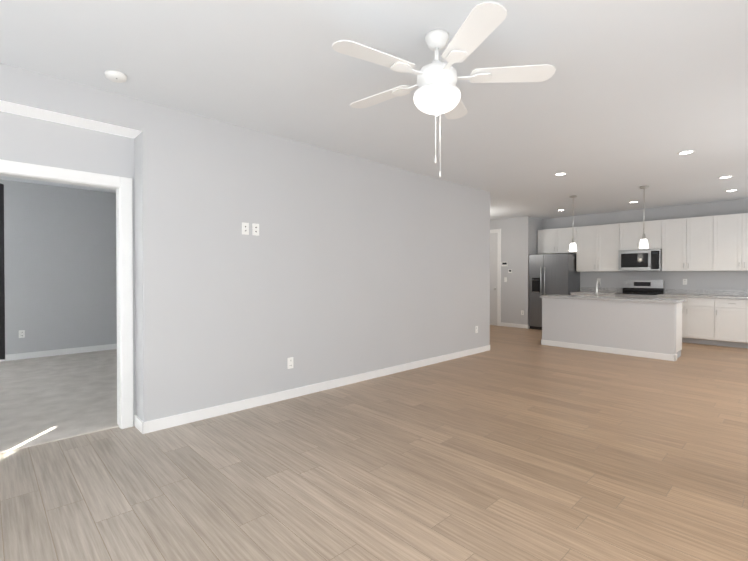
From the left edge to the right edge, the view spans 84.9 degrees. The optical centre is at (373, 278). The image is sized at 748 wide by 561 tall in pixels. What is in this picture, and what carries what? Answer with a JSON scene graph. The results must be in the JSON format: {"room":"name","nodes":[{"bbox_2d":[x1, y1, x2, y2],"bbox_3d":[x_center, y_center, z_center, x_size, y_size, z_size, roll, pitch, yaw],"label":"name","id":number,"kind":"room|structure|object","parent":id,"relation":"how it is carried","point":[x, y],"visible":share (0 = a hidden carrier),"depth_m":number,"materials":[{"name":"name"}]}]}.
{"room":"living room","nodes":[
{"label":"living room","id":0,"kind":"room"},
{"bbox_2d":[0,183,4,359],"bbox_3d":[-2.984,-0.073,2.970,0.445,1.435,0.133,0,1,-44],"label":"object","id":1,"kind":"structure","parent":0,"point":[2,315],"depth_m":3.08,"materials":[{"name":"black wood"}]},
{"bbox_2d":[0,179,116,354],"bbox_3d":[-4.214,-0.123,7.535,8.420,2.740,0.120,0,1,-44],"label":"wall","id":2,"kind":"structure","parent":0,"point":[60,265],"depth_m":6.61,"materials":[{"name":"grey paint"}]},
{"bbox_2d":[19,330,24,337],"bbox_3d":[-5.423,0.857,6.297,0.072,0.117,0.008,0,1,-44],"label":"outlet","id":3,"kind":"object","parent":2,"relation":"attached to","point":[21,333],"visible":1,"depth_m":6.30,"materials":[{"name":"white plastic"}]},
{"bbox_2d":[0,344,116,361],"bbox_3d":[-4.211,1.188,7.456,8.300,0.095,0.014,0,1,-44],"label":"baseboard","id":4,"kind":"structure","parent":2,"relation":"attached to","point":[18,356],"depth_m":6.60,"materials":[{"name":"white wood"}]},
{"bbox_2d":[0,349,118,452],"bbox_3d":[-2.835,1.284,5.932,8.420,0.072,4.360,0,1,-44],"label":"floor","id":5,"kind":"structure","parent":0,"point":[44,400],"depth_m":4.33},
{"bbox_2d":[0,63,489,421],"bbox_3d":[-1.155,-0.097,4.338,8.420,2.740,0.370,0,1,-44],"label":"wall","id":6,"kind":"structure","parent":0,"point":[341,265],"depth_m":4.08,"materials":[{"name":"grey paint"}]},
{"bbox_2d":[0,159,133,428],"bbox_3d":[-2.499,0.212,3.228,1.020,2.140,0.160,0,1,-44],"label":"door frame","id":7,"kind":"structure","parent":6,"relation":"attached to","point":[122,186],"depth_m":3.48,"materials":[{"name":"white wood"}]},
{"bbox_2d":[242,222,248,234],"bbox_3d":[-1.250,-0.484,3.978,0.072,0.117,0.012,0,1,-44],"label":"outlet","id":8,"kind":"object","parent":6,"relation":"attached to","point":[245,228],"visible":1,"depth_m":3.98,"materials":[{"name":"white plastic"}]},
{"bbox_2d":[252,223,258,235],"bbox_3d":[-1.170,-0.484,4.054,0.072,0.117,0.012,0,1,-44],"label":"outlet","id":9,"kind":"object","parent":6,"relation":"attached to","point":[255,229],"visible":1,"depth_m":4.05,"materials":[{"name":"white plastic"}]},
{"bbox_2d":[287,357,292,368],"bbox_3d":[-0.886,0.898,4.341,0.072,0.117,0.008,0,1,-44],"label":"electrical outlet","id":10,"kind":"object","parent":6,"relation":"attached to","point":[290,363],"visible":1,"depth_m":4.34,"materials":[{"name":"white plastic"}]},
{"bbox_2d":[140,345,489,433],"bbox_3d":[0.057,1.218,5.242,5.434,0.095,0.014,0,1,-44],"label":"baseboard","id":11,"kind":"structure","parent":6,"relation":"attached to","point":[141,426],"depth_m":4.28,"materials":[{"name":"white wood"}]},
{"bbox_2d":[0,325,747,560],"bbox_3d":[0.940,1.297,5.060,12.670,0.060,7.740,0,1,-44],"label":"floor","id":12,"kind":"structure","parent":0,"point":[517,444],"depth_m":2.70,"materials":[{"name":"brown wood"}]},
{"bbox_2d":[529,253,579,329],"bbox_3d":[4.343,0.327,9.871,0.831,1.800,0.910,0,1,-44],"label":"fridge","id":13,"kind":"object","parent":12,"relation":"on","point":[554,274],"visible":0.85,"depth_m":9.64,"materials":[{"name":"silver metal"}]},
{"bbox_2d":[540,297,683,360],"bbox_3d":[4.091,0.810,7.171,0.654,0.880,2.068,0,1,-44],"label":"kitchen island","id":14,"kind":"object","parent":12,"relation":"on","point":[642,327],"depth_m":6.80,"materials":[{"name":"grey paint"}]},
{"bbox_2d":[548,295,685,304],"bbox_3d":[4.090,0.350,7.166,0.706,0.040,2.100,0,1,-44],"label":"island countertop","id":15,"kind":"structure","parent":14,"relation":"on","point":[663,301],"depth_m":6.78,"materials":[{"name":"grey stone"}]},
{"bbox_2d":[596,281,599,296],"bbox_3d":[3.963,0.189,7.194,0.196,0.282,0.098,0,1,-44],"label":"faucet","id":16,"kind":"object","parent":15,"relation":"on","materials":[{"name":"silver metal"}]},
{"bbox_2d":[615,280,663,297],"bbox_3d":[5.604,0.637,8.645,0.666,1.200,0.752,0,1,-44],"label":"range","id":17,"kind":"object","parent":12,"relation":"on","point":[645,288],"visible":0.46,"depth_m":8.70,"materials":[{"name":"silver metal"}]},
{"bbox_2d":[658,295,717,345],"bbox_3d":[6.226,0.802,8.063,0.626,0.880,0.940,0,1,-44],"label":"base cabinet","id":18,"kind":"object","parent":12,"relation":"on","point":[715,317],"depth_m":7.71,"materials":[{"name":"white wood"}]},
{"bbox_2d":[570,291,622,294],"bbox_3d":[5.049,0.332,9.272,0.651,0.040,0.912,0,1,-44],"label":"countertop","id":19,"kind":"structure","parent":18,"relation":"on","point":[578,292],"depth_m":9.15,"materials":[{"name":"grey stone"}]},
{"bbox_2d":[670,295,747,298],"bbox_3d":[6.835,0.348,7.404,0.651,0.040,2.728,0,1,-44],"label":"countertop","id":20,"kind":"structure","parent":18,"relation":"on","point":[671,296],"depth_m":7.71,"materials":[{"name":"grey stone"}]},
{"bbox_2d":[718,299,747,347],"bbox_3d":[6.678,0.806,7.591,0.626,0.880,0.611,0,1,-44],"label":"base cabinet","id":21,"kind":"object","parent":12,"relation":"on","point":[732,313],"depth_m":7.37,"materials":[{"name":"white wood"}]},
{"bbox_2d":[0,0,747,219],"bbox_3d":[0.405,-1.527,5.597,12.670,0.100,9.290,0,1,-44],"label":"ceiling","id":22,"kind":"structure","parent":0,"point":[621,105],"depth_m":3.02,"materials":[{"name":"white paint"}]},
{"bbox_2d":[104,70,126,82],"bbox_3d":[-1.840,-1.433,2.917,0.136,0.042,0.136,0,1,-44],"label":"smoke detector","id":23,"kind":"object","parent":22,"relation":"attached to","point":[116,76],"visible":1,"depth_m":2.88,"materials":[{"name":"white plastic"}]},
{"bbox_2d":[332,2,555,176],"bbox_3d":[0.337,-1.030,2.469,1.305,0.842,1.285,0,1,-44],"label":"ceiling fan","id":24,"kind":"object","parent":22,"relation":"hanging from","point":[437,93],"visible":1,"depth_m":2.35,"materials":[{"name":"white plastic"}]},
{"bbox_2d":[554,172,566,175],"bbox_3d":[2.633,-1.474,5.778,0.164,0.007,0.164,0,1,-44],"label":"recessed light","id":25,"kind":"object","parent":22,"relation":"in","point":[561,173],"visible":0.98,"depth_m":5.74,"materials":[{"name":"white"}]},
{"bbox_2d":[569,195,576,250],"bbox_3d":[3.606,-0.992,7.412,0.124,0.999,0.124,0,1,-44],"label":"pendant light","id":26,"kind":"object","parent":22,"relation":"hanging from","point":[572,247],"visible":1,"depth_m":7.38,"materials":[{"name":"white glass"}]},
{"bbox_2d":[639,186,648,248],"bbox_3d":[4.367,-0.985,6.617,0.124,0.999,0.124,0,1,-44],"label":"pendant light","id":27,"kind":"object","parent":22,"relation":"hanging from","point":[643,243],"visible":1,"depth_m":6.60,"materials":[{"name":"white glass"}]},
{"bbox_2d":[677,150,694,154],"bbox_3d":[3.632,-1.466,4.762,0.164,0.007,0.164,0,1,-44],"label":"recessed light","id":28,"kind":"object","parent":22,"relation":"in","point":[685,152],"visible":0.98,"depth_m":4.76,"materials":[{"name":"white"}]},
{"bbox_2d":[490,216,541,324],"bbox_3d":[3.307,-0.152,11.001,0.780,2.740,2.110,0,1,-44],"label":"wall","id":29,"kind":"structure","parent":0,"point":[519,240],"depth_m":10.20,"materials":[{"name":"grey paint"}]},
{"bbox_2d":[490,229,500,325],"bbox_3d":[2.901,-0.026,10.814,0.065,2.490,0.960,0,1,-44],"label":"door frame","id":30,"kind":"structure","parent":29,"relation":"attached to","point":[495,276],"depth_m":10.59,"materials":[{"name":"paint"}]},
{"bbox_2d":[501,322,528,328],"bbox_3d":[3.505,1.177,10.230,0.014,0.095,0.734,0,1,-44],"label":"baseboard","id":31,"kind":"structure","parent":29,"relation":"attached to","point":[502,324],"depth_m":10.20,"materials":[{"name":"white wood"}]},
{"bbox_2d":[542,199,747,293],"bbox_3d":[5.474,-0.139,9.386,0.120,2.740,7.740,0,1,-44],"label":"wall","id":32,"kind":"structure","parent":0,"point":[720,280],"depth_m":8.58,"materials":[{"name":"grey paint"}]},
{"bbox_2d":[538,227,577,253],"bbox_3d":[4.536,-0.912,10.032,0.326,0.605,0.929,0,1,-44],"label":"upper cabinet","id":33,"kind":"object","parent":32,"relation":"attached to","point":[549,240],"depth_m":9.90,"materials":[{"name":"white wood"}]},
{"bbox_2d":[576,223,621,271],"bbox_3d":[5.168,-0.684,9.374,0.326,1.050,1.019,0,1,-44],"label":"upper cabinet","id":34,"kind":"object","parent":32,"relation":"attached to","point":[599,246],"depth_m":9.24,"materials":[{"name":"white wood"}]},
{"bbox_2d":[622,221,661,249],"bbox_3d":[5.744,-0.906,8.770,0.326,0.595,0.770,0,1,-44],"label":"upper cabinet","id":35,"kind":"object","parent":32,"relation":"attached to","point":[632,232],"depth_m":8.65,"materials":[{"name":"white wood"}]},
{"bbox_2d":[618,249,661,270],"bbox_3d":[5.699,-0.380,8.732,0.449,0.442,0.758,0,1,-44],"label":"microwave","id":36,"kind":"object","parent":35,"relation":"attached to","point":[641,260],"visible":0.96,"depth_m":8.58,"materials":[{"name":"silver metal"}]},
{"bbox_2d":[582,287,747,294],"bbox_3d":[6.484,0.271,8.227,0.020,0.100,4.404,0,1,-44],"label":"countertop","id":37,"kind":"structure","parent":32,"relation":"attached to","point":[667,291],"depth_m":8.28,"materials":[{"name":"grey stone"}]},
{"bbox_2d":[662,215,717,270],"bbox_3d":[6.293,-0.674,8.198,0.326,1.050,0.940,0,1,-44],"label":"upper cabinet","id":38,"kind":"object","parent":32,"relation":"attached to","point":[713,243],"depth_m":8.04,"materials":[{"name":"white wood"}]},
{"bbox_2d":[718,213,747,270],"bbox_3d":[6.859,-0.669,7.606,0.326,1.050,0.941,0,1,-44],"label":"upper cabinet","id":39,"kind":"object","parent":32,"relation":"attached to","point":[732,228],"depth_m":7.59,"materials":[{"name":"white wood"}]}
]}

